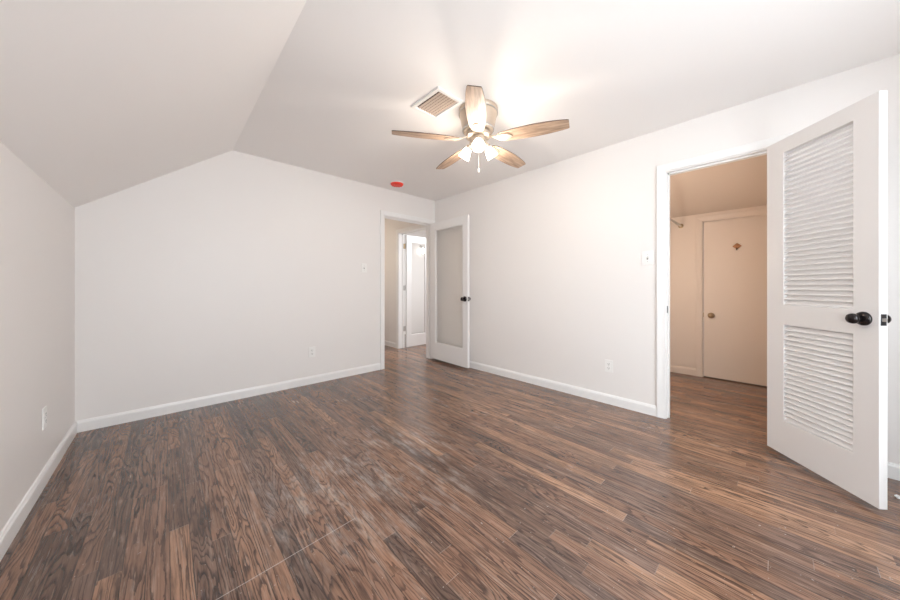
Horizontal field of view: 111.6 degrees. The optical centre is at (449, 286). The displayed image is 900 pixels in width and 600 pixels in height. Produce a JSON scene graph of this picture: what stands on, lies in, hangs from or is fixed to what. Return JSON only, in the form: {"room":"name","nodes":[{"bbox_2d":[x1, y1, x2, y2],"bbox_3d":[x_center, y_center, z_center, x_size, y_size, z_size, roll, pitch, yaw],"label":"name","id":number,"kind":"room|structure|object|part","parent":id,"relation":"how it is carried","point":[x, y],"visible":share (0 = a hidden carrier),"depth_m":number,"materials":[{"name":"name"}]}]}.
{"room":"empty bedroom","nodes":[
{"label":"empty bedroom","id":0,"kind":"room"},
{"bbox_2d":[0,142,74,531],"bbox_3d":[-1.276,-0.140,0.552,0.120,2.490,4.720,0,0,-43],"label":"wall","id":1,"kind":"structure","parent":0,"point":[37,224],"depth_m":1.55,"materials":[{"name":"paint"}]},
{"bbox_2d":[0,421,76,560],"bbox_3d":[-1.268,1.061,0.641,0.014,0.088,4.600,0,0,-43],"label":"baseboard","id":2,"kind":"structure","parent":1,"relation":"attached to","point":[10,530],"depth_m":1.54,"materials":[{"name":"white paint"}]},
{"bbox_2d":[42,406,46,429],"bbox_3d":[-2.285,0.738,1.726,0.008,0.117,0.072,0,0,-43],"label":"wall outlet","id":3,"kind":"object","parent":1,"relation":"attached to","point":[44,410],"visible":1,"depth_m":1.71,"materials":[{"name":"white plastic"}]},
{"bbox_2d":[0,0,306,206],"bbox_3d":[-0.954,-1.010,0.934,1.089,0.890,4.600,0,0,-43],"label":"ceiling","id":4,"kind":"structure","parent":0,"point":[99,99],"depth_m":1.37,"materials":[{"name":"paint"}]},
{"bbox_2d":[75,150,434,421],"bbox_3d":[-1.622,-0.140,3.539,3.692,2.490,0.120,0,0,-43],"label":"wall","id":5,"kind":"structure","parent":0,"point":[221,273],"depth_m":2.92,"materials":[{"name":"paint"}]},
{"bbox_2d":[77,363,380,432],"bbox_3d":[-1.880,1.061,3.207,2.593,0.088,0.014,0,0,-43],"label":"baseboard","id":6,"kind":"structure","parent":5,"relation":"attached to","point":[143,413],"depth_m":2.85,"materials":[{"name":"white paint"}]},
{"bbox_2d":[309,347,314,357],"bbox_3d":[-1.576,0.743,3.495,0.072,0.117,0.008,0,0,-43],"label":"wall outlet","id":7,"kind":"object","parent":5,"relation":"attached to","point":[311,349],"visible":1,"depth_m":3.49,"materials":[{"name":"white plastic"}]},
{"bbox_2d":[361,263,366,272],"bbox_3d":[-1.100,-0.245,3.931,0.075,0.117,0.020,0,0,-43],"label":"light switch","id":8,"kind":"object","parent":5,"relation":"attached to","point":[363,265],"visible":1,"depth_m":3.93,"materials":[{"name":"white plastic"}]},
{"bbox_2d":[380,210,434,369],"bbox_3d":[-0.892,0.038,4.858,1.103,2.134,1.088,0,0,-43],"label":"door frame","id":9,"kind":"structure","parent":5,"relation":"attached to","point":[384,215],"depth_m":4.76,"materials":[{"name":"white paint"}]},
{"bbox_2d":[405,232,425,333],"bbox_3d":[-0.959,-0.115,7.306,2.180,2.440,0.120,0,0,-43],"label":"wall","id":10,"kind":"structure","parent":0,"point":[417,258],"depth_m":7.37,"materials":[{"name":"white paint"}]},
{"bbox_2d":[0,332,899,599],"bbox_3d":[0.088,1.145,3.481,6.112,0.080,7.140,0,0,-43],"label":"floor","id":11,"kind":"structure","parent":0,"point":[417,477],"depth_m":1.53,"materials":[{"name":"brown wood"}]},
{"bbox_2d":[233,0,899,200],"bbox_3d":[0.373,-1.385,2.173,2.641,0.100,4.600,0,0,-43],"label":"ceiling","id":12,"kind":"structure","parent":0,"point":[348,74],"depth_m":1.89,"materials":[{"name":"paint"}]},
{"bbox_2d":[390,181,403,187],"bbox_3d":[-0.680,-1.317,3.927,0.182,0.036,0.182,0,0,-43],"label":"smoke detector","id":13,"kind":"object","parent":12,"relation":"attached to","point":[399,184],"visible":1,"depth_m":3.88,"materials":[{"name":"red plastic"}]},
{"bbox_2d":[411,86,462,118],"bbox_3d":[-0.096,-1.328,2.223,0.238,0.015,0.311,0,0,-43],"label":"ceiling vent","id":14,"kind":"object","parent":12,"relation":"in","point":[438,102],"visible":1,"depth_m":2.21,"materials":[{"name":"white plastic"}]},
{"bbox_2d":[392,85,569,172],"bbox_3d":[0.234,-1.099,2.342,1.205,0.472,1.240,0,0,-43],"label":"ceiling fan","id":15,"kind":"object","parent":12,"relation":"hanging from","point":[478,114],"visible":1,"depth_m":2.20,"materials":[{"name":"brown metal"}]},
{"bbox_3d":[-0.176,-1.104,2.234,0.491,0.006,0.130,0,11,-11],"label":"blade","id":16,"kind":"part","parent":15,"relation":"part of","materials":[{"name":"brown wood"}]},
{"bbox_3d":[0.023,-1.105,2.654,0.130,0.006,0.491,-12,7,-28],"label":"blade","id":17,"kind":"part","parent":15,"relation":"part of","materials":[{"name":"brown wood"}]},
{"bbox_3d":[0.115,-1.031,2.370,0.090,0.113,0.106,0,0,-43],"label":"lamp shade","id":18,"kind":"part","parent":15,"relation":"part of","materials":[{"name":"white glass"}]},
{"bbox_3d":[0.162,-1.099,1.915,0.130,0.006,0.491,11,2,7],"label":"blade","id":19,"kind":"part","parent":15,"relation":"part of","materials":[{"name":"brown wood"}]},
{"bbox_3d":[0.204,-1.031,2.186,0.098,0.113,0.096,0,0,-43],"label":"lamp shade","id":20,"kind":"part","parent":15,"relation":"part of","materials":[{"name":"white glass"}]},
{"bbox_3d":[0.205,-1.036,2.197,0.057,0.074,0.055,0,0,-43],"label":"bulb","id":21,"kind":"part","parent":15,"relation":"part of","materials":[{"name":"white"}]},
{"bbox_3d":[0.320,-1.031,2.354,0.105,0.113,0.090,0,0,-43],"label":"lamp shade","id":22,"kind":"part","parent":15,"relation":"part of","materials":[{"name":"white glass"}]},
{"bbox_3d":[0.484,-1.099,2.595,0.130,0.006,0.491,-15,-10,42],"label":"blade","id":23,"kind":"part","parent":15,"relation":"part of","materials":[{"name":"brown wood"}]},
{"bbox_3d":[0.570,-1.092,2.138,0.491,0.006,0.130,1,-10,25],"label":"blade","id":24,"kind":"part","parent":15,"relation":"part of","materials":[{"name":"brown wood"}]},
{"bbox_2d":[385,54,899,464],"bbox_3d":[0.596,-0.140,3.956,0.120,2.490,7.140,0,0,-43],"label":"wall","id":25,"kind":"structure","parent":0,"point":[560,285],"depth_m":3.00,"materials":[{"name":"paint"}]},
{"bbox_2d":[385,340,395,347],"bbox_3d":[-1.388,1.061,5.982,0.014,0.088,1.230,0,0,-43],"label":"baseboard","id":26,"kind":"structure","parent":25,"relation":"attached to","point":[387,343],"depth_m":5.67,"materials":[{"name":"white paint"}]},
{"bbox_2d":[403,235,425,346],"bbox_3d":[-0.597,0.074,5.755,0.646,2.035,0.038,0,0,-43],"label":"door","id":27,"kind":"structure","parent":25,"relation":"in","point":[415,339],"depth_m":5.61,"materials":[{"name":"white paint"}]},
{"bbox_2d":[430,215,470,367],"bbox_3d":[-0.023,0.058,4.356,0.163,2.030,0.848,0,0,-40],"label":"door","id":28,"kind":"structure","parent":25,"relation":"in","point":[459,356],"depth_m":4.24,"materials":[{"name":"white paint"}]},
{"bbox_2d":[470,361,655,416],"bbox_3d":[0.763,1.061,3.679,0.014,0.088,2.928,0,0,-43],"label":"baseboard","id":29,"kind":"structure","parent":25,"relation":"attached to","point":[645,408],"depth_m":3.13,"materials":[{"name":"white paint"}]},
{"bbox_2d":[605,359,612,372],"bbox_3d":[1.502,0.748,2.893,0.008,0.117,0.072,0,0,-43],"label":"wall outlet","id":30,"kind":"object","parent":25,"relation":"attached to","point":[608,363],"visible":1,"depth_m":2.89,"materials":[{"name":"white plastic"}]},
{"bbox_2d":[642,251,652,264],"bbox_3d":[1.714,-0.252,2.657,0.020,0.122,0.088,0,0,-43],"label":"light switch","id":31,"kind":"object","parent":25,"relation":"attached to","point":[647,256],"visible":1,"depth_m":2.66,"materials":[{"name":"white plastic"}]},
{"bbox_2d":[656,133,792,418],"bbox_3d":[2.077,0.038,2.371,0.158,2.134,0.775,0,0,-43],"label":"door frame","id":32,"kind":"structure","parent":25,"relation":"attached to","point":[758,148],"depth_m":2.56,"materials":[{"name":"white paint"}]},
{"bbox_2d":[767,90,891,509],"bbox_3d":[2.139,0.063,1.782,0.170,2.032,0.630,0,0,7],"label":"door","id":33,"kind":"structure","parent":25,"relation":"in","point":[827,390],"depth_m":1.70,"materials":[{"name":"white paint"}]},
{"bbox_3d":[2.138,-0.375,1.777,0.032,0.973,0.380,0,0,7],"label":"louver panel","id":34,"kind":"part","parent":33,"relation":"part of","materials":[{"name":"white paint"}]},
{"bbox_3d":[2.138,0.552,1.777,0.032,0.610,0.380,0,0,7],"label":"louver panel","id":35,"kind":"part","parent":33,"relation":"part of","materials":[{"name":"white paint"}]},
{"bbox_3d":[2.052,0.160,1.551,0.058,0.053,0.053,0,0,7],"label":"knob","id":36,"kind":"part","parent":33,"relation":"part of","materials":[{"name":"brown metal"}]},
{"bbox_3d":[2.100,0.160,1.482,0.025,0.057,0.002,0,0,7],"label":"latch plate","id":37,"kind":"part","parent":33,"relation":"part of","materials":[{"name":"metal"}]},
{"bbox_2d":[887,462,899,480],"bbox_3d":[2.598,1.061,1.716,0.014,0.088,0.893,0,0,-43],"label":"baseboard","id":38,"kind":"structure","parent":25,"relation":"attached to","point":[893,470],"depth_m":1.76,"materials":[{"name":"white paint"}]},
{"bbox_2d":[670,155,766,217],"bbox_3d":[2.792,-1.198,2.983,1.760,0.595,1.880,0,0,-43],"label":"ceiling","id":39,"kind":"structure","parent":0,"point":[740,184],"depth_m":3.24,"materials":[{"name":"paint"}]},
{"bbox_2d":[670,205,766,376],"bbox_3d":[3.391,-0.145,3.542,0.120,2.500,2.120,0,0,-43],"label":"wall","id":40,"kind":"structure","parent":0,"point":[682,240],"depth_m":3.89,"materials":[{"name":"paint"}]},
{"bbox_2d":[670,218,683,227],"bbox_3d":[2.359,-0.780,3.358,1.640,0.056,0.056,0,0,-43],"label":"rail","id":41,"kind":"object","parent":40,"relation":"attached to","point":[671,220],"visible":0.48,"depth_m":3.76,"materials":[{"name":"wood"}]},
{"bbox_2d":[670,365,695,375],"bbox_3d":[2.881,1.061,3.990,0.014,0.088,0.530,0,0,-43],"label":"baseboard","id":42,"kind":"structure","parent":40,"relation":"attached to","point":[677,369],"depth_m":3.89,"materials":[{"name":"paint"}]},
{"bbox_2d":[696,208,766,376],"bbox_3d":[3.381,0.119,3.451,0.019,1.972,0.958,0,0,-43],"label":"door frame","id":43,"kind":"structure","parent":40,"relation":"attached to","point":[699,220],"depth_m":3.77,"materials":[{"name":"paint"}]},
{"bbox_2d":[703,215,766,386],"bbox_3d":[3.381,0.155,3.453,0.099,1.898,0.816,0,0,-43],"label":"door","id":44,"kind":"structure","parent":40,"relation":"in","point":[735,281],"depth_m":3.55,"materials":[{"name":"paint"}]},
{"bbox_2d":[732,243,740,249],"bbox_3d":[3.307,-0.465,3.527,0.036,0.084,0.077,0,0,-43],"label":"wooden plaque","id":45,"kind":"object","parent":44,"relation":"attached to","point":[736,245],"visible":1,"depth_m":3.53,"materials":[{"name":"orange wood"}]}
]}

